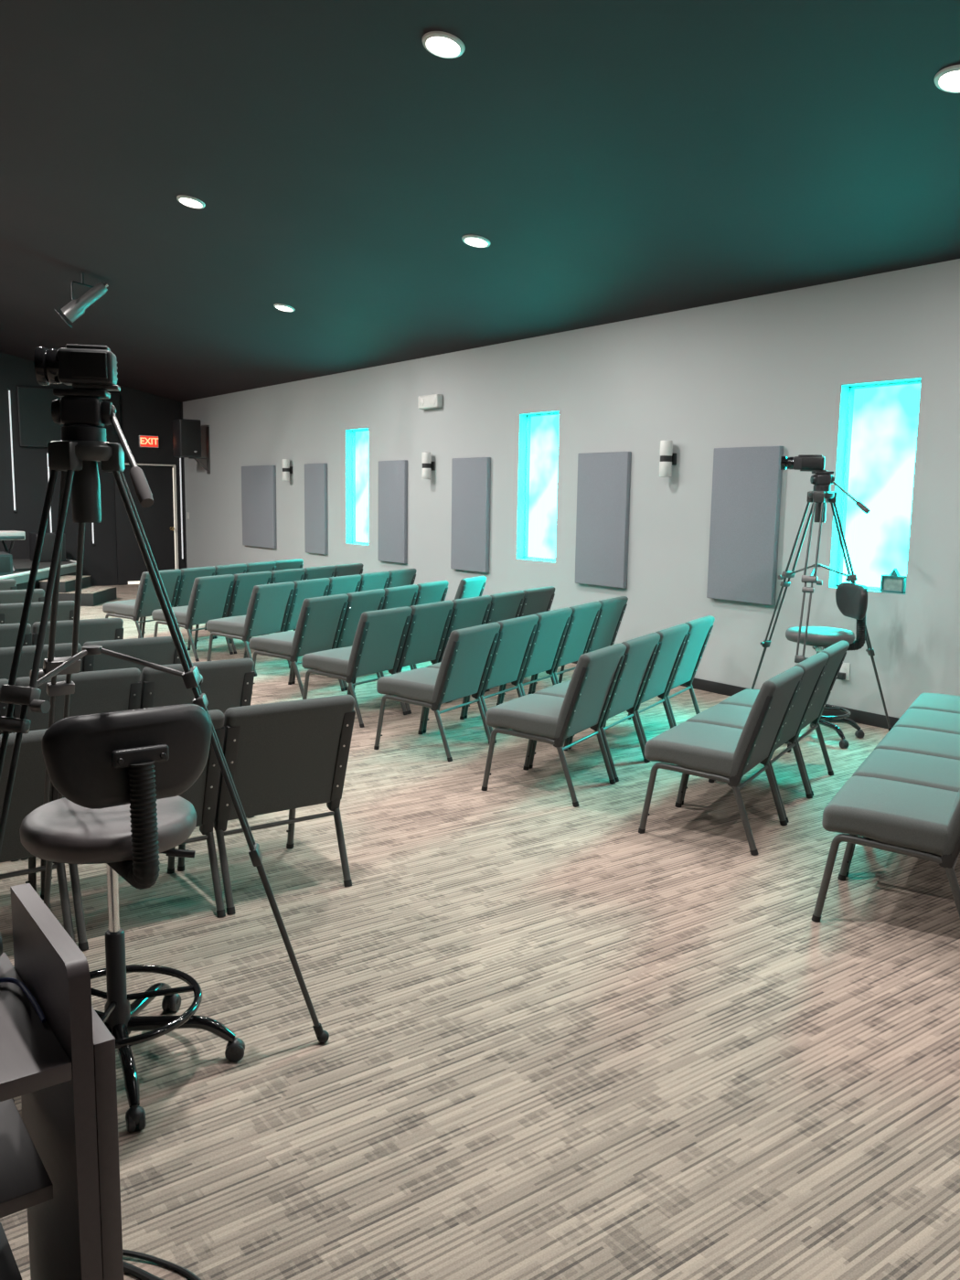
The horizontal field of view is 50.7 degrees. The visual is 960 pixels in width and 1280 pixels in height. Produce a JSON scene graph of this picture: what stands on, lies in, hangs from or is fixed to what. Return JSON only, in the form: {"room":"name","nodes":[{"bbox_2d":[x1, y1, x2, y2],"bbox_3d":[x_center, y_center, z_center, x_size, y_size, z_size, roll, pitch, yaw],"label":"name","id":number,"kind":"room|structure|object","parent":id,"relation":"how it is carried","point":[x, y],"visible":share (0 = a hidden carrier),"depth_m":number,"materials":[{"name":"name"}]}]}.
{"room":"church","nodes":[
{"label":"church","id":0,"kind":"room"},
{"bbox_2d":[0,352,184,586],"bbox_3d":[-11.442,-2.860,13.691,15.707,4.716,0.200,-5,10,-36],"label":"wall","id":1,"kind":"structure","parent":0,"point":[141,412],"depth_m":17.09,"materials":[{"name":"black paint"}]},
{"bbox_2d":[7,388,16,511],"bbox_3d":[-7.569,-3.059,16.398,0.040,1.964,0.042,-5,10,-36],"label":"tube","id":2,"kind":"object","parent":1,"relation":"attached to","point":[8,389],"visible":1,"depth_m":16.38,"materials":[{"name":"white"}]},
{"bbox_2d":[16,385,120,447],"bbox_3d":[-6.806,-3.668,16.845,1.620,0.950,0.084,-5,10,-36],"label":"television","id":3,"kind":"object","parent":1,"relation":"attached to","point":[37,428],"visible":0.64,"depth_m":16.52,"materials":[{"name":"black plastic"}]},
{"bbox_2d":[114,463,178,584],"bbox_3d":[-5.850,-2.026,17.774,1.122,2.099,0.132,-5,10,-36],"label":"door","id":4,"kind":"structure","parent":1,"relation":"in","point":[159,521],"depth_m":17.83,"materials":[{"name":"black paint"}]},
{"bbox_2d":[138,435,158,447],"bbox_3d":[-5.770,-3.456,17.661,0.330,0.205,0.058,-5,10,-36],"label":"exit sign","id":5,"kind":"object","parent":1,"relation":"attached to","point":[144,441],"visible":1,"depth_m":17.63,"materials":[{"name":"red plastic"}]},
{"bbox_2d":[0,584,959,1279],"bbox_3d":[-5.194,0.815,5.506,16.007,0.100,21.530,-5,10,-36],"label":"floor","id":6,"kind":"structure","parent":0,"point":[566,1041],"depth_m":3.10,"materials":[{"name":"carpet"}]},
{"bbox_2d":[0,622,31,647],"bbox_3d":[-3.110,0.284,6.260,0.542,0.816,0.624,-5,10,-36],"label":"chair","id":7,"kind":"object","parent":6,"relation":"on","point":[8,632],"visible":0.16,"depth_m":6.07,"materials":[{"name":"fabric"}]},
{"bbox_2d":[0,588,44,604],"bbox_3d":[-3.946,-0.029,8.397,0.542,0.816,0.624,-5,10,-36],"label":"chair","id":8,"kind":"object","parent":6,"relation":"on","point":[9,596],"visible":0.11,"depth_m":8.15,"materials":[{"name":"fabric"}]},
{"bbox_2d":[0,600,74,633],"bbox_3d":[-3.347,0.100,7.544,0.542,0.816,0.624,-5,10,-36],"label":"chair","id":9,"kind":"object","parent":6,"relation":"on","point":[9,613],"visible":0.11,"depth_m":7.25,"materials":[{"name":"fabric"}]},
{"bbox_2d":[0,728,74,941],"bbox_3d":[-1.784,0.684,3.553,0.542,0.816,0.624,-5,10,-36],"label":"chair","id":10,"kind":"object","parent":6,"relation":"on","point":[28,787],"visible":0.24,"depth_m":3.43,"materials":[{"name":"black metal"}]},
{"bbox_2d":[0,558,76,589],"bbox_3d":[-8.390,-0.633,13.297,6.642,0.508,4.519,-5,10,-36],"label":"stage platform","id":11,"kind":"object","parent":6,"relation":"on","point":[22,566],"visible":0.41,"depth_m":14.64,"materials":[{"name":"carpet"}]},
{"bbox_2d":[0,551,12,575],"bbox_3d":[-6.554,-1.000,13.336,0.392,0.300,0.640,6,10,33],"label":"chair","id":12,"kind":"object","parent":11,"relation":"on","point":[5,559],"visible":1,"depth_m":13.42,"materials":[{"name":"fabric"}]},
{"bbox_2d":[0,530,25,572],"bbox_3d":[-6.818,-1.178,13.632,0.385,0.558,1.300,8,11,41],"label":"keyboard","id":13,"kind":"object","parent":11,"relation":"on","point":[5,535],"visible":0.93,"depth_m":13.88,"materials":[{"name":"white plastic"}]},
{"bbox_2d":[28,532,65,561],"bbox_3d":[-6.939,-1.493,16.268,0.440,0.440,0.507,-5,10,-36],"label":"subwoofer","id":14,"kind":"object","parent":11,"relation":"on","point":[48,542],"visible":0.66,"depth_m":16.06,"materials":[{"name":"black plastic"}]},
{"bbox_2d":[40,534,64,560],"bbox_3d":[-6.791,-1.463,16.070,0.400,0.400,0.008,-5,10,-36],"label":"grille","id":15,"kind":"object","parent":14,"relation":"attached to","point":[48,542],"depth_m":16.05,"materials":[{"name":"black metal"}]},
{"bbox_2d":[0,642,82,679],"bbox_3d":[-2.502,0.401,5.487,0.542,0.816,0.624,-5,10,-37],"label":"chair","id":16,"kind":"object","parent":6,"relation":"on","point":[6,654],"visible":0.1,"depth_m":5.21,"materials":[{"name":"fabric"}]},
{"bbox_2d":[0,883,123,1279],"bbox_3d":[-1.307,0.955,1.419,1.446,0.876,0.470,-5,10,-36],"label":"desk","id":17,"kind":"object","parent":6,"relation":"on","point":[59,1161],"visible":0.98,"depth_m":1.65,"materials":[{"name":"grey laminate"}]},
{"bbox_2d":[0,977,46,1023],"bbox_3d":[-0.926,0.625,1.709,0.367,0.017,0.180,-2,9,-20],"label":"cable","id":18,"kind":"object","parent":17,"relation":"on","point":[16,981],"visible":1,"depth_m":1.76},
{"bbox_2d":[0,1098,53,1218],"bbox_3d":[-1.305,0.914,1.358,1.320,0.026,0.300,-5,10,-36],"label":"shelf","id":19,"kind":"object","parent":17,"relation":"attached to","point":[25,1181],"depth_m":1.66,"materials":[{"name":"grey laminate"}]},
{"bbox_2d":[10,667,141,859],"bbox_3d":[-1.939,0.513,4.749,0.542,0.816,0.624,-5,10,-36],"label":"chair","id":20,"kind":"object","parent":6,"relation":"on","point":[101,691],"visible":0.13,"depth_m":4.51,"materials":[{"name":"fabric"}]},
{"bbox_2d":[32,618,123,646],"bbox_3d":[-2.666,0.245,6.585,0.542,0.816,0.624,-5,10,-36],"label":"chair","id":21,"kind":"object","parent":6,"relation":"on","point":[103,629],"visible":0.2,"depth_m":6.33,"materials":[{"name":"fabric"}]},
{"bbox_2d":[39,575,117,606],"bbox_3d":[-5.849,-0.725,14.806,0.750,0.348,1.060,1,8,-3],"label":"steps","id":22,"kind":"structure","parent":6,"relation":"on","point":[90,595],"depth_m":14.48,"materials":[{"name":"carpet"}]},
{"bbox_2d":[12,704,245,1132],"bbox_3d":[-1.012,0.676,2.761,0.652,1.063,0.655,-5,10,-36],"label":"stool","id":23,"kind":"object","parent":6,"relation":"on","point":[121,777],"visible":0.78,"depth_m":2.57,"materials":[{"name":"leather"}]},
{"bbox_2d":[81,636,181,680],"bbox_3d":[-2.059,0.363,5.811,0.542,0.816,0.624,-5,10,-36],"label":"chair","id":24,"kind":"object","parent":6,"relation":"on","point":[160,650],"visible":0.09,"depth_m":5.53,"materials":[{"name":"fabric"}]},
{"bbox_2d":[40,709,225,950],"bbox_3d":[-1.340,0.645,3.877,0.542,0.816,0.624,-5,10,-36],"label":"chair","id":25,"kind":"object","parent":6,"relation":"on","point":[202,794],"visible":0.3,"depth_m":3.82,"materials":[{"name":"black metal"}]},
{"bbox_2d":[102,568,181,638],"bbox_3d":[-3.532,-0.332,10.601,0.624,0.816,0.542,4,9,24],"label":"chair","id":26,"kind":"object","parent":6,"relation":"on","point":[146,601],"visible":0.77,"depth_m":10.40,"materials":[{"name":"grey fabric"}]},
{"bbox_2d":[123,1261,163,1279],"bbox_3d":[-0.696,1.311,2.047,0.452,0.019,0.104,6,10,35],"label":"cable","id":27,"kind":"object","parent":6,"relation":"on","point":[134,1271],"visible":0.3,"depth_m":2.08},
{"bbox_2d":[122,1248,201,1279],"bbox_3d":[-0.681,1.308,2.068,0.545,0.015,0.133,6,9,31],"label":"cable","id":28,"kind":"object","parent":6,"relation":"on","point":[127,1253],"visible":0.56,"depth_m":2.12,"materials":[{"name":"rubber"}]},
{"bbox_2d":[0,388,329,1043],"bbox_3d":[-0.898,0.271,2.790,0.945,1.861,1.087,-1,8,-10],"label":"camera tripod","id":29,"kind":"object","parent":6,"relation":"on","point":[83,415],"visible":0.88,"depth_m":2.63,"materials":[{"name":"grey metal"}]},
{"bbox_2d":[34,343,120,391],"bbox_3d":[-1.037,-0.705,2.621,0.196,0.110,0.106,-1,8,-11],"label":"video camera","id":30,"kind":"object","parent":29,"relation":"on","point":[80,367],"visible":1,"depth_m":2.58,"materials":[{"name":"black plastic"}]},
{"bbox_2d":[141,565,215,639],"bbox_3d":[-3.302,-0.399,11.104,0.624,0.816,0.542,5,9,25],"label":"chair","id":31,"kind":"object","parent":6,"relation":"on","point":[188,575],"visible":0.22,"depth_m":10.87,"materials":[{"name":"fabric"}]},
{"bbox_2d":[151,574,234,661],"bbox_3d":[-2.837,-0.242,10.039,0.624,0.816,0.542,5,9,25],"label":"chair","id":32,"kind":"object","parent":6,"relation":"on","point":[209,599],"visible":0.84,"depth_m":9.87,"materials":[{"name":"fabric"}]},
{"bbox_2d":[139,658,254,818],"bbox_3d":[-1.499,0.475,5.071,0.542,0.816,0.624,-5,10,-36],"label":"chair","id":33,"kind":"object","parent":6,"relation":"on","point":[226,684],"visible":0.23,"depth_m":4.82,"materials":[{"name":"fabric"}]},
{"bbox_2d":[204,563,246,638],"bbox_3d":[-3.073,-0.465,11.603,0.624,0.816,0.542,4,9,24],"label":"chair","id":34,"kind":"object","parent":6,"relation":"on","point":[233,569],"visible":0.16,"depth_m":11.41,"materials":[{"name":"fabric"}]},
{"bbox_2d":[193,571,271,653],"bbox_3d":[-2.567,-0.308,10.538,0.624,0.816,0.542,5,9,28],"label":"chair","id":35,"kind":"object","parent":6,"relation":"on","point":[243,585],"visible":0.37,"depth_m":10.30,"materials":[{"name":"fabric"}]},
{"bbox_2d":[206,581,294,676],"bbox_3d":[-2.101,-0.126,9.289,0.624,0.816,0.542,5,9,27],"label":"chair","id":36,"kind":"object","parent":6,"relation":"on","point":[269,606],"visible":0.98,"depth_m":9.11,"materials":[{"name":"fabric"}]},
{"bbox_2d":[245,561,276,573],"bbox_3d":[-2.842,-0.532,12.108,0.624,0.816,0.542,5,9,25],"label":"chair","id":37,"kind":"object","parent":6,"relation":"on","point":[266,566],"visible":0.13,"depth_m":11.91,"materials":[{"name":"fabric"}]},
{"bbox_2d":[177,694,355,915],"bbox_3d":[-0.896,0.606,4.202,0.542,0.816,0.624,-5,10,-36],"label":"chair","id":38,"kind":"object","parent":6,"relation":"on","point":[291,755],"visible":0.81,"depth_m":3.98,"materials":[{"name":"fabric"}]},
{"bbox_2d":[230,568,305,643],"bbox_3d":[-2.306,-0.372,11.021,0.624,0.816,0.542,5,9,28],"label":"chair","id":39,"kind":"object","parent":6,"relation":"on","point":[293,575],"visible":0.15,"depth_m":10.81,"materials":[{"name":"fabric"}]},
{"bbox_2d":[246,577,330,658],"bbox_3d":[-1.852,-0.191,9.781,0.624,0.816,0.542,5,9,27],"label":"chair","id":40,"kind":"object","parent":6,"relation":"on","point":[305,589],"visible":0.35,"depth_m":9.54,"materials":[{"name":"fabric"}]},
{"bbox_2d":[274,558,303,570],"bbox_3d":[-2.603,-0.602,12.627,0.624,0.816,0.542,5,9,29],"label":"chair","id":41,"kind":"object","parent":6,"relation":"on","point":[287,564],"visible":0.16,"depth_m":12.43,"materials":[{"name":"fabric"}]},
{"bbox_2d":[249,593,348,699],"bbox_3d":[-1.471,0.033,8.225,0.624,0.816,0.542,5,9,28],"label":"chair","id":42,"kind":"object","parent":6,"relation":"on","point":[320,620],"visible":0.9,"depth_m":8.04,"materials":[{"name":"fabric"}]},
{"bbox_2d":[293,565,335,630],"bbox_3d":[-2.041,-0.436,11.509,0.624,0.816,0.542,5,9,28],"label":"chair","id":43,"kind":"object","parent":6,"relation":"on","point":[325,571],"visible":0.15,"depth_m":11.30,"materials":[{"name":"fabric"}]},
{"bbox_2d":[291,588,384,690],"bbox_3d":[-1.214,-0.031,8.711,0.624,0.816,0.542,5,9,27],"label":"chair","id":44,"kind":"object","parent":6,"relation":"on","point":[358,602],"visible":0.25,"depth_m":8.49,"materials":[{"name":"fabric"}]},
{"bbox_2d":[327,574,361,596],"bbox_3d":[-1.603,-0.256,10.272,0.624,0.816,0.542,5,9,26],"label":"chair","id":45,"kind":"object","parent":6,"relation":"on","point":[348,583],"visible":0.13,"depth_m":10.08,"materials":[{"name":"fabric"}]},
{"bbox_2d":[334,563,363,576],"bbox_3d":[-1.780,-0.500,11.993,0.624,0.816,0.542,5,9,28],"label":"chair","id":46,"kind":"object","parent":6,"relation":"on","point":[345,570],"visible":0.16,"depth_m":11.78,"materials":[{"name":"fabric"}]},
{"bbox_2d":[301,606,411,727],"bbox_3d":[-0.899,0.161,7.373,0.624,0.816,0.542,6,9,32],"label":"chair","id":47,"kind":"object","parent":6,"relation":"on","point":[380,634],"visible":0.98,"depth_m":7.20,"materials":[{"name":"fabric"}]},
{"bbox_2d":[358,571,389,591],"bbox_3d":[-1.355,-0.321,10.763,0.624,0.816,0.542,5,9,26],"label":"chair","id":48,"kind":"object","parent":6,"relation":"on","point":[374,581],"visible":0.13,"depth_m":10.57,"materials":[{"name":"fabric"}]},
{"bbox_2d":[379,584,418,676],"bbox_3d":[-0.958,-0.096,9.198,0.624,0.816,0.542,5,9,27],"label":"chair","id":49,"kind":"object","parent":6,"relation":"on","point":[400,596],"visible":0.2,"depth_m":9.01,"materials":[{"name":"fabric"}]},
{"bbox_2d":[386,568,416,587],"bbox_3d":[-1.104,-0.387,11.259,0.624,0.816,0.542,5,9,27],"label":"chair","id":50,"kind":"object","parent":6,"relation":"on","point":[397,578],"visible":0.17,"depth_m":11.06,"materials":[{"name":"fabric"}]},
{"bbox_2d":[352,600,453,714],"bbox_3d":[-0.606,0.101,7.837,0.624,0.816,0.542,6,9,31],"label":"chair","id":51,"kind":"object","parent":6,"relation":"on","point":[429,624],"visible":0.52,"depth_m":7.67,"materials":[{"name":"fabric"}]},
{"bbox_2d":[413,580,448,669],"bbox_3d":[-0.699,-0.161,9.688,0.624,0.816,0.542,5,9,27],"label":"chair","id":52,"kind":"object","parent":6,"relation":"on","point":[428,592],"visible":0.16,"depth_m":9.49,"materials":[{"name":"fabric"}]},
{"bbox_2d":[373,622,500,762],"bbox_3d":[-0.272,0.294,6.491,0.624,0.816,0.542,5,9,30],"label":"chair","id":53,"kind":"object","parent":6,"relation":"on","point":[466,659],"visible":0.98,"depth_m":6.32,"materials":[{"name":"fabric"}]},
{"bbox_2d":[395,595,491,702],"bbox_3d":[-0.307,0.039,8.309,0.624,0.816,0.542,6,9,32],"label":"chair","id":54,"kind":"object","parent":6,"relation":"on","point":[470,612],"visible":0.29,"depth_m":8.08,"materials":[{"name":"fabric"}]},
{"bbox_2d":[454,576,486,599],"bbox_3d":[-0.326,-0.242,10.309,0.624,0.816,0.542,4,9,23],"label":"chair","id":55,"kind":"object","parent":6,"relation":"on","point":[474,586],"visible":0.14,"depth_m":10.09,"materials":[{"name":"fabric"}]},
{"bbox_2d":[423,614,538,743],"bbox_3d":[0.003,0.231,6.971,0.624,0.816,0.542,5,9,30],"label":"chair","id":56,"kind":"object","parent":6,"relation":"on","point":[516,636],"visible":0.5,"depth_m":6.83,"materials":[{"name":"fabric"}]},
{"bbox_2d":[485,590,524,691],"bbox_3d":[-0.014,-0.022,8.771,0.624,0.816,0.542,6,9,31],"label":"chair","id":57,"kind":"object","parent":6,"relation":"on","point":[506,605],"visible":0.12,"depth_m":8.57,"materials":[{"name":"fabric"}]},
{"bbox_2d":[464,607,572,718],"bbox_3d":[0.278,0.168,7.449,0.624,0.816,0.542,5,9,29],"label":"chair","id":58,"kind":"object","parent":6,"relation":"on","point":[552,625],"visible":0.49,"depth_m":7.32,"materials":[{"name":"fabric"}]},
{"bbox_2d":[519,586,554,617],"bbox_3d":[0.284,-0.083,9.241,0.624,0.816,0.542,6,9,32],"label":"chair","id":59,"kind":"object","parent":6,"relation":"on","point":[538,600],"visible":0.16,"depth_m":9.04,"materials":[{"name":"fabric"}]},
{"bbox_2d":[501,601,601,703],"bbox_3d":[0.551,0.106,7.925,0.624,0.816,0.542,5,9,29],"label":"chair","id":60,"kind":"object","parent":6,"relation":"on","point":[584,617],"visible":0.52,"depth_m":7.78,"materials":[{"name":"fabric"}]},
{"bbox_2d":[480,642,626,807],"bbox_3d":[0.412,0.427,5.622,0.624,0.816,0.542,5,9,29],"label":"chair","id":61,"kind":"object","parent":6,"relation":"on","point":[551,720],"visible":1,"depth_m":5.45,"materials":[{"name":"fabric"}]},
{"bbox_2d":[532,596,628,693],"bbox_3d":[0.828,0.042,8.408,0.624,0.816,0.542,5,9,30],"label":"chair","id":62,"kind":"object","parent":6,"relation":"on","point":[608,623],"visible":0.3,"depth_m":8.27,"materials":[{"name":"fabric"}]},
{"bbox_2d":[528,632,660,782],"bbox_3d":[0.687,0.364,6.101,0.624,0.816,0.542,5,9,29],"label":"chair","id":63,"kind":"object","parent":6,"relation":"on","point":[640,652],"visible":0.58,"depth_m":5.98,"materials":[{"name":"fabric"}]},
{"bbox_2d":[567,623,689,749],"bbox_3d":[0.963,0.300,6.582,0.624,0.816,0.542,5,9,29],"label":"chair","id":64,"kind":"object","parent":6,"relation":"on","point":[672,640],"visible":0.48,"depth_m":6.44,"materials":[{"name":"fabric"}]},
{"bbox_2d":[603,615,714,727],"bbox_3d":[1.237,0.237,7.060,0.624,0.816,0.542,5,9,29],"label":"chair","id":65,"kind":"object","parent":6,"relation":"on","point":[699,631],"visible":0.53,"depth_m":6.93,"materials":[{"name":"fabric"}]},
{"bbox_2d":[638,665,803,855],"bbox_3d":[1.175,0.534,4.936,0.624,0.816,0.542,6,9,31],"label":"chair","id":66,"kind":"object","parent":6,"relation":"on","point":[721,753],"visible":1,"depth_m":4.77,"materials":[{"name":"fabric"}]},
{"bbox_2d":[682,651,828,822],"bbox_3d":[1.458,0.472,5.410,0.624,0.816,0.542,6,9,31],"label":"chair","id":67,"kind":"object","parent":6,"relation":"on","point":[727,715],"visible":0.54,"depth_m":5.33,"materials":[{"name":"fabric"}]},
{"bbox_2d":[714,640,849,795],"bbox_3d":[1.741,0.410,5.884,0.624,0.816,0.542,6,9,31],"label":"chair","id":68,"kind":"object","parent":6,"relation":"on","point":[837,653],"visible":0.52,"depth_m":5.80,"materials":[{"name":"fabric"}]},
{"bbox_2d":[751,470,892,752],"bbox_3d":[2.443,-0.236,6.951,0.935,1.811,1.075,1,8,-1],"label":"camera tripod","id":69,"kind":"object","parent":6,"relation":"on","point":[822,481],"visible":0.83,"depth_m":6.83,"materials":[{"name":"grey metal"}]},
{"bbox_2d":[780,454,826,471],"bbox_3d":[2.190,-1.196,6.854,0.296,0.110,0.106,4,8,19],"label":"video camera","id":70,"kind":"object","parent":69,"relation":"on","point":[804,463],"visible":1,"depth_m":6.82,"materials":[{"name":"black plastic"}]},
{"bbox_2d":[785,582,867,748],"bbox_3d":[2.330,0.145,6.910,0.643,1.063,0.660,0,8,-4],"label":"stool","id":71,"kind":"object","parent":6,"relation":"on","point":[851,599],"visible":0.72,"depth_m":6.84,"materials":[{"name":"leather"}]},
{"bbox_2d":[811,775,959,922],"bbox_3d":[1.689,0.682,3.937,0.624,0.816,0.542,5,9,30],"label":"chair","id":72,"kind":"object","parent":6,"relation":"on","point":[922,822],"visible":1,"depth_m":3.80,"materials":[{"name":"fabric"}]},
{"bbox_2d":[846,748,959,876],"bbox_3d":[1.970,0.620,4.414,0.624,0.816,0.542,6,9,30],"label":"chair","id":73,"kind":"object","parent":6,"relation":"on","point":[940,773],"visible":0.44,"depth_m":4.36,"materials":[{"name":"fabric"}]},
{"bbox_2d":[874,726,959,760],"bbox_3d":[2.251,0.557,4.890,0.624,0.816,0.542,6,9,30],"label":"chair","id":74,"kind":"object","parent":6,"relation":"on","point":[903,739],"visible":0.48,"depth_m":4.85,"materials":[{"name":"fabric"}]},
{"bbox_2d":[892,708,959,735],"bbox_3d":[2.531,0.495,5.365,0.624,0.816,0.542,5,9,30],"label":"chair","id":75,"kind":"object","parent":6,"relation":"on","point":[943,721],"visible":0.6,"depth_m":5.33,"materials":[{"name":"grey fabric"}]},
{"bbox_2d":[907,693,959,714],"bbox_3d":[2.812,0.432,5.841,0.624,0.816,0.542,6,9,30],"label":"chair","id":76,"kind":"object","parent":6,"relation":"on","point":[933,701],"visible":0.43,"depth_m":5.82,"materials":[{"name":"grey fabric"}]},
{"bbox_2d":[0,0,959,402],"bbox_3d":[-5.093,-3.184,4.975,15.707,1.701,21.530,-5,10,-36],"label":"ceiling","id":77,"kind":"structure","parent":0,"point":[615,160],"depth_m":6.52,"materials":[{"name":"black paint"}]},
{"bbox_2d":[54,273,108,328],"bbox_3d":[-4.191,-3.580,10.685,0.540,0.544,0.265,-1,8,-15],"label":"spotlight","id":78,"kind":"object","parent":77,"relation":"hanging from","point":[74,309],"visible":1,"depth_m":10.65,"materials":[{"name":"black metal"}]},
{"bbox_2d":[176,194,205,208],"bbox_3d":[-2.287,-3.466,8.026,0.219,0.055,0.223,-4,9,-31],"label":"recessed light","id":79,"kind":"object","parent":77,"relation":"in","point":[186,200],"visible":1,"depth_m":8.01,"materials":[{"name":"white"}]},
{"bbox_2d":[421,31,465,58],"bbox_3d":[-0.187,-3.038,5.181,0.219,0.055,0.223,-4,9,-31],"label":"recessed light","id":80,"kind":"object","parent":77,"relation":"in","point":[441,44],"visible":1,"depth_m":5.17,"materials":[{"name":"white"}]},
{"bbox_2d":[461,234,490,247],"bbox_3d":[-0.028,-3.065,7.798,0.219,0.055,0.223,-4,9,-31],"label":"recessed light","id":81,"kind":"object","parent":77,"relation":"in","point":[474,240],"visible":1,"depth_m":7.78,"materials":[{"name":"white"}]},
{"bbox_2d":[933,64,959,93],"bbox_3d":[2.229,-2.604,4.711,0.219,0.055,0.223,-4,9,-31],"label":"recessed light","id":82,"kind":"object","parent":77,"relation":"in","point":[947,80],"visible":1,"depth_m":4.72,"materials":[{"name":"white"}]},
{"bbox_2d":[182,258,959,717],"bbox_3d":[1.073,-1.387,9.840,0.300,3.245,21.530,-5,10,-36],"label":"wall","id":83,"kind":"structure","parent":0,"point":[771,369],"depth_m":8.77,"materials":[{"name":"grey paint"}]},
{"bbox_2d":[181,402,186,568],"bbox_3d":[-5.292,-2.621,18.132,0.008,3.195,0.080,-5,10,-36],"label":"trim","id":84,"kind":"structure","parent":83,"relation":"attached to","point":[183,460],"depth_m":18.15,"materials":[{"name":"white paint"}]},
{"bbox_2d":[172,418,210,473],"bbox_3d":[-4.790,-3.220,16.915,0.545,0.875,0.350,-5,10,-36],"label":"loudspeaker","id":85,"kind":"object","parent":83,"relation":"attached to","point":[186,433],"visible":1,"depth_m":16.73,"materials":[{"name":"black plastic"}]},
{"bbox_2d":[181,420,201,456],"bbox_3d":[-4.763,-3.325,16.709,0.320,0.560,0.008,-5,10,-36],"label":"grille","id":86,"kind":"object","parent":85,"relation":"attached to","point":[190,430],"depth_m":16.71,"materials":[{"name":"black metal"}]},
{"bbox_2d":[241,465,277,548],"bbox_3d":[-3.404,-2.050,15.581,0.052,1.235,1.160,-5,10,-36],"label":"acoustic panel","id":87,"kind":"object","parent":83,"relation":"attached to","point":[258,482],"visible":1,"depth_m":15.49,"materials":[{"name":"fabric"}]},
{"bbox_2d":[281,458,292,480],"bbox_3d":[-2.779,-2.449,14.604,0.142,0.304,0.108,-5,10,-36],"label":"wall sconce","id":88,"kind":"object","parent":83,"relation":"attached to","point":[287,469],"visible":1,"depth_m":14.55,"materials":[{"name":"glass"}]},
{"bbox_2d":[304,463,328,554],"bbox_3d":[-2.277,-1.821,14.068,0.052,1.235,0.600,-5,10,-36],"label":"acoustic panel","id":89,"kind":"object","parent":83,"relation":"attached to","point":[315,474],"visible":1,"depth_m":14.01,"materials":[{"name":"fabric"}]},
{"bbox_2d":[345,427,368,545],"bbox_3d":[-1.540,-1.991,13.206,0.140,1.488,0.595,-5,10,-36],"label":"window","id":90,"kind":"structure","parent":83,"relation":"in","point":[350,434],"depth_m":13.42,"materials":[{"name":"teal"}]},
{"bbox_2d":[377,459,407,563],"bbox_3d":[-1.073,-1.576,12.452,0.052,1.235,0.620,-5,10,-36],"label":"acoustic panel","id":91,"kind":"object","parent":83,"relation":"attached to","point":[392,522],"visible":1,"depth_m":12.39,"materials":[{"name":"fabric"}]},
{"bbox_2d":[421,452,435,479],"bbox_3d":[-0.603,-2.006,11.682,0.142,0.304,0.108,-5,10,-36],"label":"wall sconce","id":92,"kind":"object","parent":83,"relation":"attached to","point":[428,465],"visible":1,"depth_m":11.63,"materials":[{"name":"glass"}]},
{"bbox_2d":[417,394,442,409],"bbox_3d":[-0.574,-2.726,11.594,0.096,0.150,0.400,-5,10,-36],"label":"emergency light","id":93,"kind":"object","parent":83,"relation":"attached to","point":[432,400],"visible":1,"depth_m":11.53,"materials":[{"name":"white plastic"}]},
{"bbox_2d":[450,457,490,572],"bbox_3d":[-0.107,-1.379,11.154,0.052,1.235,0.660,-5,10,-36],"label":"acoustic panel","id":94,"kind":"object","parent":83,"relation":"attached to","point":[471,476],"visible":1,"depth_m":11.10,"materials":[{"name":"fabric"}]},
{"bbox_2d":[516,410,559,563],"bbox_3d":[0.635,-1.548,10.286,0.140,1.488,0.628,-5,10,-36],"label":"window","id":95,"kind":"structure","parent":83,"relation":"in","point":[525,419],"depth_m":10.51,"materials":[{"name":"teal"}]},
{"bbox_2d":[575,451,631,588],"bbox_3d":[1.141,-1.125,9.478,0.052,1.235,0.670,-5,10,-36],"label":"acoustic panel","id":96,"kind":"object","parent":83,"relation":"attached to","point":[603,485],"visible":1,"depth_m":9.43,"materials":[{"name":"fabric"}]},
{"bbox_2d":[659,440,676,477],"bbox_3d":[1.609,-1.556,8.712,0.142,0.304,0.108,-5,10,-36],"label":"wall sconce","id":97,"kind":"object","parent":83,"relation":"attached to","point":[667,458],"visible":1,"depth_m":8.66,"materials":[{"name":"glass"}]},
{"bbox_2d":[572,661,899,729],"bbox_3d":[0.924,0.184,9.967,0.012,0.094,21.130,-5,10,-36],"label":"baseboard","id":98,"kind":"structure","parent":83,"relation":"attached to","point":[866,718],"depth_m":7.62,"materials":[{"name":"black plastic"}]},
{"bbox_2d":[706,445,783,605],"bbox_3d":[2.123,-0.926,8.161,0.052,1.235,0.660,-5,10,-36],"label":"acoustic panel","id":99,"kind":"object","parent":83,"relation":"attached to","point":[747,481],"visible":1,"depth_m":8.12,"materials":[{"name":"fabric"}]},
{"bbox_2d":[828,377,921,595],"bbox_3d":[2.865,-1.094,7.292,0.140,1.488,0.627,-5,10,-36],"label":"window","id":100,"kind":"structure","parent":83,"relation":"in","point":[848,390],"depth_m":7.49,"materials":[{"name":"teal"}]},
{"bbox_2d":[880,568,906,593],"bbox_3d":[2.949,-0.423,7.213,0.054,0.170,0.180,-5,10,-36],"label":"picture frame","id":101,"kind":"object","parent":100,"relation":"on","point":[893,582],"visible":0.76,"depth_m":7.20,"materials":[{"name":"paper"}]},
{"bbox_2d":[883,576,902,591],"bbox_3d":[2.948,-0.398,7.216,0.024,0.094,0.152,-5,10,-36],"label":"picture","id":102,"kind":"object","parent":101,"relation":"attached to","point":[890,583],"depth_m":7.21,"materials":[{"name":"paper"}]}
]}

